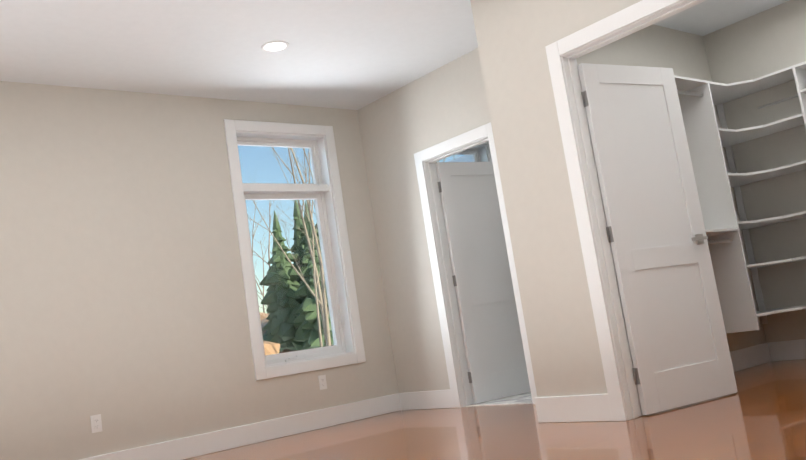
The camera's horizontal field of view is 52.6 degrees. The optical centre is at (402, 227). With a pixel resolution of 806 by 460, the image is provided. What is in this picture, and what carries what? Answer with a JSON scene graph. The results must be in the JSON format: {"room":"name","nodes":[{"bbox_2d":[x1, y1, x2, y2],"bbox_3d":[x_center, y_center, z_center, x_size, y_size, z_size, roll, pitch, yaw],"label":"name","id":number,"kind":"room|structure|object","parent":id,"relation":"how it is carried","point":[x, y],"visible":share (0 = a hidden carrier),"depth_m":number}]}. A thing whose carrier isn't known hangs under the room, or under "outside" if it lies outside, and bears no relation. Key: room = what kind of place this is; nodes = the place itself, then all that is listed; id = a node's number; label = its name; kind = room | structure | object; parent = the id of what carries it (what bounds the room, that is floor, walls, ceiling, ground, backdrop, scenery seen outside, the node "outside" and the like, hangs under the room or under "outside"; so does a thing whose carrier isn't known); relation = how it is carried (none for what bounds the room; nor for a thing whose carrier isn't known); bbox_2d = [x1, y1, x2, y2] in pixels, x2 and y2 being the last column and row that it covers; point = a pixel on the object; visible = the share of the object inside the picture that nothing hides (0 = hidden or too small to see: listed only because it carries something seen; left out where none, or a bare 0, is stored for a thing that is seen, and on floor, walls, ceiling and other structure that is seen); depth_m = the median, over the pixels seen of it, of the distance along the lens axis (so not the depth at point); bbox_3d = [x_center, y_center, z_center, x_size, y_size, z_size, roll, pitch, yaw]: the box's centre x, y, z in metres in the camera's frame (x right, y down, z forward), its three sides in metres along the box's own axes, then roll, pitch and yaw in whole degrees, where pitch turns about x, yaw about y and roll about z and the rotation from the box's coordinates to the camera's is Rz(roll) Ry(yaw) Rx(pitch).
{"room":"empty bedroom","nodes":[
{"label":"empty bedroom","id":0,"kind":"room"},
{"bbox_2d":[0,0,788,161],"bbox_3d":[3.042,-1.555,8.384,17.880,0.120,10.250,-2,-10,-40],"label":"ceiling","id":1,"kind":"structure","parent":0,"point":[350,54],"depth_m":5.61},
{"bbox_2d":[261,41,288,51],"bbox_3d":[-0.888,-1.262,5.668,0.196,0.007,0.196,-2,-10,-40],"label":"recessed light","id":2,"kind":"object","parent":1,"relation":"in","point":[272,46],"visible":1,"depth_m":5.65},
{"bbox_2d":[0,0,805,459],"bbox_3d":[3.254,-0.154,8.196,17.880,2.740,10.250,-2,-10,-40],"label":"wall","id":3,"kind":"structure","parent":0,"point":[122,304],"depth_m":5.99},
{"bbox_2d":[90,414,101,432],"bbox_3d":[-2.068,1.319,5.501,0.070,0.115,0.008,-2,-10,-40],"label":"electrical outlet","id":4,"kind":"object","parent":3,"relation":"attached to","point":[96,423],"visible":1,"depth_m":5.50},
{"bbox_2d":[224,119,365,379],"bbox_3d":[-0.945,0.155,6.869,1.070,2.100,0.208,-2,-10,-40],"label":"window","id":5,"kind":"structure","parent":3,"relation":"in","point":[319,191],"depth_m":6.98},
{"bbox_2d":[318,375,326,389],"bbox_3d":[-0.659,1.267,6.698,0.070,0.115,0.008,-2,-10,-40],"label":"electrical outlet","id":6,"kind":"object","parent":3,"relation":"attached to","point":[322,382],"visible":1,"depth_m":6.70},
{"bbox_2d":[79,339,805,459],"bbox_3d":[3.446,1.115,8.025,17.480,0.150,9.850,-2,-10,-40],"label":"baseboard","id":7,"kind":"structure","parent":3,"relation":"attached to","point":[586,408],"depth_m":6.23},
{"bbox_2d":[439,141,491,161],"bbox_3d":[0.622,0.097,8.199,1.070,2.100,0.208,-2,-10,-40],"label":"bathroom window","id":8,"kind":"structure","parent":3,"relation":"in","point":[478,153],"depth_m":8.55},
{"bbox_2d":[414,122,536,407],"bbox_3d":[0.608,0.322,6.463,0.156,2.135,0.955,-2,-10,-40],"label":"door frame","id":9,"kind":"structure","parent":3,"relation":"attached to","point":[445,291],"depth_m":6.68},
{"bbox_2d":[435,162,530,403],"bbox_3d":[0.743,0.421,6.981,0.769,2.022,0.143,-3,-9,-34],"label":"bathroom door","id":10,"kind":"structure","parent":3,"relation":"in","point":[490,326],"depth_m":6.92},
{"bbox_2d":[545,0,705,420],"bbox_3d":[1.595,-0.171,4.020,0.156,2.165,1.732,-2,-10,-40],"label":"door frame","id":11,"kind":"structure","parent":3,"relation":"attached to","point":[564,53],"depth_m":4.56},
{"bbox_2d":[578,63,737,414],"bbox_3d":[1.503,0.013,4.807,0.776,2.022,0.143,-4,-9,-30],"label":"closet door","id":12,"kind":"structure","parent":3,"relation":"in","point":[671,307],"depth_m":4.78},
{"bbox_2d":[674,61,805,332],"bbox_3d":[2.921,-0.361,5.179,1.680,1.850,2.557,-2,-10,-40],"label":"closet shelving","id":13,"kind":"object","parent":3,"relation":"attached to","point":[708,139],"visible":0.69,"depth_m":6.04},
{"bbox_2d":[184,359,805,459],"bbox_3d":[3.466,1.248,8.007,17.880,0.120,10.250,-2,-10,-40],"label":"floor","id":14,"kind":"structure","parent":0,"point":[760,414],"depth_m":4.40},
{"bbox_2d":[468,392,532,405],"bbox_3d":[1.888,1.324,7.280,2.990,0.006,2.323,-2,-10,-40],"label":"bathroom tile floor","id":15,"kind":"structure","parent":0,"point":[524,398],"depth_m":6.51},
{"bbox_3d":[-41.749,6.577,56.441,330.000,17.120,260.000,-2,-10,-40],"label":"snow","id":16,"kind":"object","parent":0,"visible":0},
{"bbox_2d":[240,147,456,354],"bbox_3d":[-18.750,-0.018,71.135,156.918,26.813,96.863,-2,-10,-40],"label":"grove","id":17,"kind":"object","parent":16,"relation":"on","point":[305,315],"depth_m":64.14}
]}

